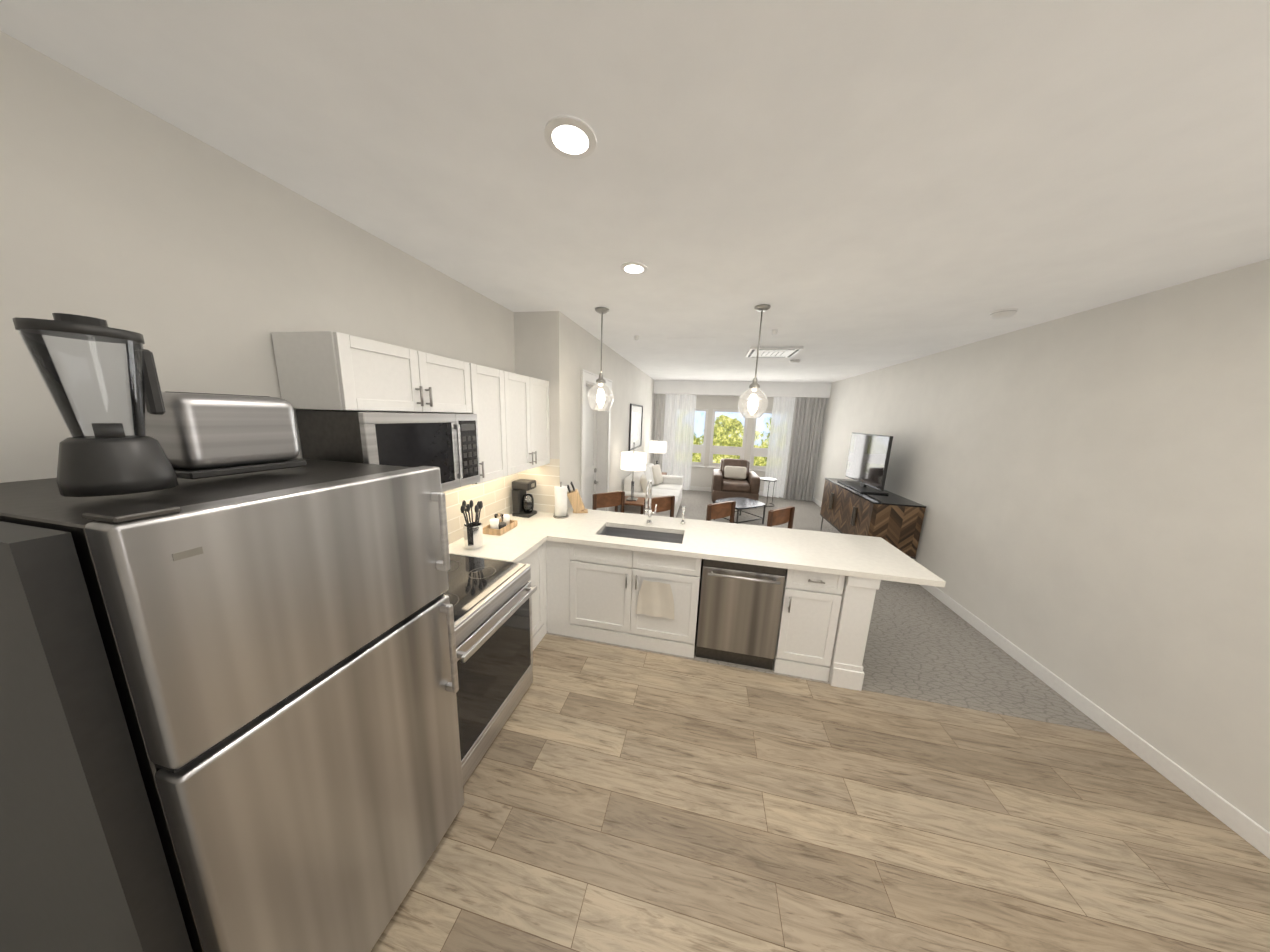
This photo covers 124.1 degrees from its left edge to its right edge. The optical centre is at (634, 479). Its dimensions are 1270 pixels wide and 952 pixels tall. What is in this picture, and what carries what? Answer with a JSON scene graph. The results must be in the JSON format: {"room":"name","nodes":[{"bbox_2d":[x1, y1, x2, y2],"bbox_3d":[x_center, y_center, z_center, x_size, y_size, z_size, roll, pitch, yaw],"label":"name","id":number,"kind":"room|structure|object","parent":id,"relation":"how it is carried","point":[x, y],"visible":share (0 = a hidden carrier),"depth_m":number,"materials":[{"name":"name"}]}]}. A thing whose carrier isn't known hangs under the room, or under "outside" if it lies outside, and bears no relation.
{"room":"kitchen and living room","nodes":[
{"label":"kitchen and living room","id":0,"kind":"room"},
{"bbox_2d":[0,31,514,543],"bbox_3d":[-1.625,0.159,1.557,0.120,2.810,3.810,4,11,11],"label":"wall","id":1,"kind":"structure","parent":0,"point":[200,265],"depth_m":1.12,"materials":[{"name":"paint"}]},
{"bbox_2d":[271,331,474,413],"bbox_3d":[-1.281,-0.523,1.785,0.338,0.311,0.791,4,11,11],"label":"upper cabinet","id":2,"kind":"object","parent":1,"relation":"attached to","point":[326,370],"depth_m":1.47,"materials":[{"name":"white wood"}]},
{"bbox_2d":[296,409,479,491],"bbox_3d":[-1.257,-0.150,1.869,0.408,0.444,0.740,4,11,11],"label":"microwave","id":3,"kind":"object","parent":2,"relation":"attached to","point":[446,444],"visible":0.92,"depth_m":1.62,"materials":[{"name":"metal"}]},
{"bbox_2d":[473,364,514,484],"bbox_3d":[-1.165,-0.400,2.412,0.338,0.780,0.421,4,11,11],"label":"upper cabinet","id":4,"kind":"object","parent":1,"relation":"attached to","point":[496,432],"depth_m":2.40,"materials":[{"name":"white wood"}]},
{"bbox_2d":[443,458,559,543],"bbox_3d":[-1.156,0.216,2.464,0.450,0.548,1.890,4,11,11],"label":"backsplash","id":5,"kind":"structure","parent":1,"relation":"attached to","point":[494,496],"depth_m":3.07,"materials":[{"name":"tile"}]},
{"bbox_2d":[511,373,549,472],"bbox_3d":[-1.063,-0.487,2.886,0.338,0.780,0.789,4,11,11],"label":"upper cabinet","id":6,"kind":"object","parent":1,"relation":"attached to","point":[530,415],"depth_m":2.88,"materials":[{"name":"white wood"}]},
{"bbox_2d":[514,311,564,485],"bbox_3d":[-1.000,-0.171,3.405,0.570,2.810,0.120,4,11,11],"label":"wall","id":7,"kind":"structure","parent":0,"point":[539,339],"depth_m":3.15,"materials":[{"name":"paint"}]},
{"bbox_2d":[565,316,654,511],"bbox_3d":[-0.203,-0.694,6.296,0.220,2.810,5.960,4,11,11],"label":"wall","id":8,"kind":"structure","parent":0,"point":[632,383],"depth_m":4.76,"materials":[{"name":"paint"}]},
{"bbox_2d":[585,386,598,509],"bbox_3d":[-0.646,-0.081,4.457,0.099,2.244,0.920,4,11,11],"label":"door","id":9,"kind":"structure","parent":8,"relation":"in","point":[591,482],"depth_m":4.62,"materials":[{"name":"white wood"}]},
{"bbox_2d":[581,369,612,510],"bbox_3d":[-0.591,-0.135,4.435,0.232,2.383,1.176,4,11,11],"label":"door frame","id":10,"kind":"structure","parent":8,"relation":"attached to","point":[588,378],"depth_m":4.77,"materials":[{"name":"white wood"}]},
{"bbox_2d":[628,404,642,450],"bbox_3d":[0.025,-1.048,6.650,0.030,0.850,1.120,4,11,11],"label":"picture frame","id":11,"kind":"object","parent":8,"relation":"attached to","point":[635,423],"visible":1,"depth_m":6.58,"materials":[{"name":"black plastic"}]},
{"bbox_2d":[0,0,1269,382],"bbox_3d":[1.333,-1.632,3.755,4.780,0.100,9.890,4,11,11],"label":"ceiling","id":12,"kind":"structure","parent":0,"point":[846,188],"depth_m":1.12,"materials":[{"name":"paint"}]},
{"bbox_2d":[544,115,595,158],"bbox_3d":[-0.214,-1.130,1.118,0.170,0.008,0.170,4,11,11],"label":"recessed light","id":13,"kind":"object","parent":12,"relation":"in","point":[566,136],"visible":1,"depth_m":1.10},
{"bbox_2d":[587,307,613,410],"bbox_3d":[-0.301,-1.059,3.009,0.240,0.863,0.240,4,11,11],"label":"pendant light","id":14,"kind":"object","parent":12,"relation":"hanging from","point":[596,403],"visible":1,"depth_m":2.99,"materials":[{"name":"glass"}]},
{"bbox_2d":[620,262,647,274],"bbox_3d":[-0.007,-1.307,2.085,0.170,0.008,0.170,4,11,11],"label":"recessed light","id":15,"kind":"object","parent":12,"relation":"in","point":[634,268],"visible":1,"depth_m":2.07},
{"bbox_2d":[654,380,831,397],"bbox_3d":[2.507,-2.228,8.250,4.086,0.328,0.298,4,11,11],"label":"soffit beam","id":16,"kind":"structure","parent":12,"relation":"attached to","point":[768,389],"depth_m":8.11,"materials":[{"name":"paint"}]},
{"bbox_2d":[653,394,665,471],"bbox_3d":[0.608,-0.981,8.790,0.250,2.457,0.072,4,11,11],"label":"drape","id":17,"kind":"object","parent":16,"relation":"hanging from","point":[659,414],"visible":0.56,"depth_m":8.70,"materials":[{"name":"grey fabric"}]},
{"bbox_2d":[662,394,696,489],"bbox_3d":[1.009,-0.968,8.803,1.010,2.457,0.099,4,11,11],"label":"sheer curtain","id":18,"kind":"object","parent":16,"relation":"hanging from","point":[679,423],"visible":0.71,"depth_m":8.74,"materials":[{"name":"white fabric"}]},
{"bbox_2d":[763,397,795,497],"bbox_3d":[3.854,-0.752,8.234,1.130,2.457,0.095,4,11,11],"label":"sheer curtain","id":19,"kind":"object","parent":16,"relation":"hanging from","point":[780,434],"visible":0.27,"depth_m":8.28,"materials":[{"name":"white fabric"}]},
{"bbox_2d":[783,397,826,500],"bbox_3d":[4.061,-0.715,8.082,0.680,2.457,0.129,4,11,11],"label":"drape","id":20,"kind":"object","parent":16,"relation":"hanging from","point":[806,433],"visible":0.94,"depth_m":8.07,"materials":[{"name":"grey fabric"}]},
{"bbox_2d":[738,304,770,417],"bbox_3d":[1.007,-0.960,2.789,0.240,0.878,0.240,4,11,11],"label":"pendant light","id":21,"kind":"object","parent":12,"relation":"hanging from","point":[754,393],"visible":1,"depth_m":2.78,"materials":[{"name":"glass"}]},
{"bbox_2d":[745,346,803,357],"bbox_3d":[1.799,-1.675,4.432,0.620,0.034,0.620,4,11,11],"label":"ceiling vent","id":22,"kind":"object","parent":12,"relation":"in","point":[780,352],"visible":0.96,"depth_m":4.32,"materials":[{"name":"white plastic"}]},
{"bbox_2d":[772,329,777,334],"bbox_3d":[1.402,-1.484,3.388,0.060,0.047,0.060,4,11,11],"label":"smoke detector","id":23,"kind":"object","parent":12,"relation":"attached to","point":[774,331],"visible":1,"depth_m":3.37,"materials":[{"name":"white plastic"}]},
{"bbox_2d":[789,359,800,363],"bbox_3d":[2.367,-1.754,4.992,0.150,0.047,0.150,4,11,11],"label":"smoke detector","id":24,"kind":"object","parent":12,"relation":"attached to","point":[793,361],"visible":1,"depth_m":4.95,"materials":[{"name":"white plastic"}]},
{"bbox_2d":[989,308,1017,318],"bbox_3d":[2.846,-1.280,2.607,0.150,0.047,0.150,4,11,11],"label":"smoke detector","id":25,"kind":"object","parent":12,"relation":"attached to","point":[1003,313],"visible":1,"depth_m":2.57,"materials":[{"name":"white plastic"}]},
{"bbox_2d":[652,394,773,491],"bbox_3d":[2.505,-1.049,8.686,4.090,2.810,0.120,4,11,11],"label":"wall","id":26,"kind":"structure","parent":0,"point":[701,477],"depth_m":8.62,"materials":[{"name":"paint"}]},
{"bbox_2d":[692,408,707,467],"bbox_3d":[1.425,-1.109,8.869,0.936,1.520,0.110,4,11,11],"label":"window","id":27,"kind":"structure","parent":26,"relation":"in","point":[697,448],"depth_m":8.86,"materials":[{"name":"clear glass"}]},
{"bbox_2d":[690,486,762,495],"bbox_3d":[2.446,0.289,8.872,4.020,0.110,0.018,4,11,11],"label":"baseboard","id":28,"kind":"structure","parent":26,"relation":"attached to","point":[760,493],"depth_m":8.99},
{"bbox_2d":[707,409,747,468],"bbox_3d":[2.393,-1.036,8.676,0.934,1.520,0.110,4,11,11],"label":"window","id":29,"kind":"structure","parent":26,"relation":"in","point":[739,451],"depth_m":8.70,"materials":[{"name":"clear glass"}]},
{"bbox_2d":[749,411,771,471],"bbox_3d":[3.394,-0.960,8.476,0.936,1.520,0.110,4,11,11],"label":"window","id":30,"kind":"structure","parent":26,"relation":"in","point":[758,452],"depth_m":8.57,"materials":[{"name":"clear glass"}]},
{"bbox_2d":[371,634,1269,951],"bbox_3d":[0.540,1.792,1.087,4.780,0.060,3.220,4,11,11],"label":"floor","id":31,"kind":"structure","parent":0,"point":[623,800],"depth_m":1.60,"materials":[{"name":"brown wood"}]},
{"bbox_2d":[0,458,463,951],"bbox_3d":[-1.234,0.816,1.152,0.840,1.702,0.820,4,11,11],"label":"refrigerator","id":32,"kind":"object","parent":31,"relation":"on","point":[228,715],"visible":0.98,"depth_m":0.79,"materials":[{"name":"metal"}]},
{"bbox_2d":[12,313,177,496],"bbox_3d":[-1.169,-0.161,0.747,0.150,0.370,0.160,4,11,11],"label":"blender","id":33,"kind":"object","parent":32,"relation":"on","point":[108,459],"visible":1,"depth_m":0.72,"materials":[{"name":"black plastic"}]},
{"bbox_2d":[145,392,306,478],"bbox_3d":[-1.223,-0.143,1.022,0.170,0.227,0.282,4,11,11],"label":"toaster","id":34,"kind":"object","parent":32,"relation":"on","point":[201,435],"visible":0.79,"depth_m":0.95,"materials":[{"name":"silver metal"}]},
{"bbox_2d":[443,554,536,785],"bbox_3d":[-1.113,1.034,2.022,0.790,0.955,0.757,4,11,11],"label":"range oven","id":35,"kind":"object","parent":31,"relation":"on","point":[490,600],"visible":0.4,"depth_m":1.91,"materials":[{"name":"metal"}]},
{"bbox_2d":[546,490,1107,732],"bbox_3d":[1.714,0.932,5.816,4.460,0.060,6.670,4,11,11],"label":"floor carpet","id":36,"kind":"object","parent":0,"point":[922,644],"depth_m":2.83,"materials":[{"name":"grey carpet"}]},
{"bbox_2d":[518,545,545,650],"bbox_3d":[-1.093,0.945,2.697,0.568,0.878,0.574,4,11,11],"label":"base cabinet","id":37,"kind":"object","parent":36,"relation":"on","point":[534,558],"depth_m":2.76,"materials":[{"name":"white wood"}]},
{"bbox_2d":[542,541,601,637],"bbox_3d":[-0.582,0.880,3.140,0.287,0.878,0.672,4,11,11],"label":"base cabinet","id":38,"kind":"object","parent":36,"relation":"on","point":[588,592],"depth_m":2.85,"materials":[{"name":"white wood"}]},
{"bbox_2d":[636,580,673,619],"bbox_3d":[0.165,0.950,2.677,0.310,0.310,0.032,4,11,11],"label":"dish towel","id":39,"kind":"object","parent":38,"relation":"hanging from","point":[655,599],"visible":0.88,"depth_m":2.69,"materials":[{"name":"beige fabric"}]},
{"bbox_2d":[592,491,624,512],"bbox_3d":[-0.227,0.675,3.946,0.420,1.004,0.415,-5,13,-33],"label":"stool","id":40,"kind":"object","parent":36,"relation":"on","point":[608,499],"visible":0.23,"depth_m":4.00,"materials":[{"name":"brown wood"}]},
{"bbox_2d":[615,496,644,513],"bbox_3d":[-0.057,0.605,5.475,0.460,0.580,0.460,4,11,11],"label":"side table","id":41,"kind":"object","parent":36,"relation":"on","point":[639,501],"visible":0.17,"depth_m":5.26,"materials":[{"name":"brown wood"}]},
{"bbox_2d":[621,442,646,500],"bbox_3d":[-0.029,-0.134,5.333,0.400,0.924,0.400,4,11,11],"label":"table lamp","id":42,"kind":"object","parent":41,"relation":"on","point":[633,460],"visible":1,"depth_m":5.16,"materials":[{"name":"white fabric"}]},
{"bbox_2d":[624,463,682,517],"bbox_3d":[0.423,0.230,6.685,0.930,0.897,2.100,4,11,11],"label":"sofa","id":43,"kind":"object","parent":36,"relation":"on","point":[667,485],"visible":0.5,"depth_m":6.43,"materials":[{"name":"white fabric"}]},
{"bbox_2d":[644,495,674,516],"bbox_3d":[0.368,0.722,3.818,0.420,1.004,0.415,-5,13,-33],"label":"stool","id":44,"kind":"object","parent":36,"relation":"on","point":[665,503],"visible":0.19,"depth_m":3.90,"materials":[{"name":"brown wood"}]},
{"bbox_2d":[697,559,701,615],"bbox_3d":[0.435,0.879,3.341,2.412,0.878,0.129,4,11,11],"label":"wall","id":45,"kind":"structure","parent":36,"relation":"on","point":[699,587],"depth_m":3.26,"materials":[{"name":"white paint"}]},
{"bbox_2d":[706,501,735,522],"bbox_3d":[1.040,0.775,3.673,0.420,1.004,0.415,-5,13,-33],"label":"stool","id":46,"kind":"object","parent":36,"relation":"on","point":[720,510],"visible":0.21,"depth_m":3.73,"materials":[{"name":"brown wood"}]},
{"bbox_2d":[711,458,760,502],"bbox_3d":[2.325,0.028,7.862,1.000,0.991,0.960,4,11,11],"label":"armchair","id":47,"kind":"object","parent":36,"relation":"on","point":[731,478],"visible":0.92,"depth_m":7.54,"materials":[{"name":"brown leather"}]},
{"bbox_2d":[714,497,765,523],"bbox_3d":[1.975,0.608,6.381,0.926,0.384,0.916,4,11,11],"label":"coffee table","id":48,"kind":"object","parent":36,"relation":"on","point":[742,503],"visible":0.85,"depth_m":6.31,"materials":[{"name":"metal"}]},
{"bbox_2d":[760,477,776,506],"bbox_3d":[3.020,0.270,7.745,0.405,0.612,0.402,4,11,11],"label":"round side table","id":49,"kind":"object","parent":36,"relation":"on","point":[769,479],"visible":0.71,"depth_m":7.61,"materials":[{"name":"white stone"}]},
{"bbox_2d":[767,506,794,528],"bbox_3d":[1.641,0.826,3.523,0.420,1.004,0.415,-5,13,-33],"label":"stool","id":50,"kind":"object","parent":36,"relation":"on","point":[780,516],"visible":0.21,"depth_m":3.58,"materials":[{"name":"brown wood"}]},
{"bbox_2d":[773,569,844,681],"bbox_3d":[1.344,1.020,2.785,0.385,0.878,0.612,4,11,11],"label":"base cabinet","id":51,"kind":"object","parent":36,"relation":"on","point":[811,601],"depth_m":2.49,"materials":[{"name":"white wood"}]},
{"bbox_2d":[449,508,945,586],"bbox_3d":[0.396,0.623,2.730,3.418,0.232,1.364,4,11,11],"label":"countertop","id":52,"kind":"structure","parent":51,"relation":"on","point":[871,557],"depth_m":2.72,"materials":[{"name":"white stone"}]},
{"bbox_2d":[460,500,482,549],"bbox_3d":[-1.173,0.319,2.444,0.126,0.355,0.187,4,11,11],"label":"utensil holder","id":53,"kind":"object","parent":52,"relation":"on","point":[473,535],"visible":1,"depth_m":2.41,"materials":[{"name":"white ceramic"}]},
{"bbox_2d":[483,513,516,535],"bbox_3d":[-1.137,0.356,2.845,0.160,0.133,0.260,4,11,11],"label":"tray","id":54,"kind":"object","parent":52,"relation":"on","point":[502,525],"visible":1,"depth_m":2.77,"materials":[{"name":"brown wood"}]},
{"bbox_2d":[512,479,536,517],"bbox_3d":[-1.069,0.173,3.264,0.182,0.340,0.160,4,11,11],"label":"coffee maker","id":55,"kind":"object","parent":52,"relation":"on","point":[522,506],"visible":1,"depth_m":3.22,"materials":[{"name":"black plastic"}]},
{"bbox_2d":[553,482,568,518],"bbox_3d":[-0.715,0.185,3.253,0.150,0.347,0.150,4,11,11],"label":"paper towel","id":56,"kind":"object","parent":52,"relation":"on","point":[560,492],"visible":0.98,"depth_m":3.21,"materials":[{"name":"white paper"}]},
{"bbox_2d":[567,481,587,512],"bbox_3d":[-0.584,0.175,3.431,0.209,0.311,0.100,1,11,-8],"label":"knife block","id":57,"kind":"object","parent":52,"relation":"on","point":[575,500],"visible":0.98,"depth_m":3.39,"materials":[{"name":"brown wood"}]},
{"bbox_2d":[644,480,656,523],"bbox_3d":[0.141,0.213,3.051,0.097,0.431,0.246,4,11,11],"label":"faucet","id":58,"kind":"object","parent":52,"relation":"on","point":[648,512],"visible":1,"depth_m":3.12,"materials":[{"name":"silver metal"}]},
{"bbox_2d":[680,506,685,523],"bbox_3d":[0.451,0.332,3.155,0.044,0.182,0.103,4,11,11],"label":"soap dispenser","id":59,"kind":"object","parent":52,"relation":"on","point":[683,514],"visible":1,"depth_m":3.18,"materials":[{"name":"silver metal"}]},
{"bbox_2d":[696,559,785,669],"bbox_3d":[0.852,0.990,2.856,0.592,0.874,0.668,4,11,11],"label":"dishwasher","id":60,"kind":"object","parent":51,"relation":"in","point":[739,610],"visible":0.9,"depth_m":2.58,"materials":[{"name":"metal"}]},
{"bbox_2d":[828,576,880,690],"bbox_3d":[1.648,1.034,2.773,0.205,0.878,0.786,4,11,11],"label":"wall","id":61,"kind":"structure","parent":36,"relation":"on","point":[853,624],"depth_m":2.42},
{"bbox_2d":[820,478,925,558],"bbox_3d":[3.419,0.611,5.117,0.600,0.960,1.816,4,11,11],"label":"sideboard","id":62,"kind":"object","parent":36,"relation":"on","point":[894,520],"visible":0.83,"depth_m":4.32,"materials":[{"name":"brown wood"}]},
{"bbox_2d":[837,433,892,494],"bbox_3d":[3.467,-0.285,5.090,0.350,0.808,1.215,4,11,11],"label":"television","id":63,"kind":"object","parent":62,"relation":"on","point":[868,461],"visible":0.98,"depth_m":4.95,"materials":[{"name":"black plastic"}]},
{"bbox_3d":[0.499,0.129,8.074,0.460,0.580,0.460,4,11,11],"label":"side table","id":64,"kind":"object","parent":36,"relation":"on","visible":0},
{"bbox_2d":[649,434,665,463],"bbox_3d":[0.526,-0.611,7.932,0.400,0.924,0.400,4,11,11],"label":"table lamp","id":65,"kind":"object","parent":64,"relation":"on","point":[657,447],"visible":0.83,"depth_m":7.74,"materials":[{"name":"white fabric"}]},
{"bbox_2d":[813,259,1269,831],"bbox_3d":[3.558,-0.031,3.572,0.120,2.810,9.890,4,11,11],"label":"wall","id":66,"kind":"structure","parent":0,"point":[1089,489],"depth_m":2.22,"materials":[{"name":"paint"}]},
{"bbox_2d":[812,497,1269,858],"bbox_3d":[3.441,1.289,3.839,0.018,0.110,9.650,4,11,11],"label":"baseboard","id":67,"kind":"structure","parent":66,"relation":"attached to","point":[1242,824],"depth_m":2.07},
{"label":"outside","id":68,"kind":"structure","parent":0,"visible":0},
{"bbox_2d":[692,411,771,465],"bbox_3d":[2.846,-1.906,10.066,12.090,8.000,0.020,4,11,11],"label":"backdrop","id":69,"kind":"structure","parent":68,"point":[729,427],"depth_m":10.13,"materials":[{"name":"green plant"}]}
]}

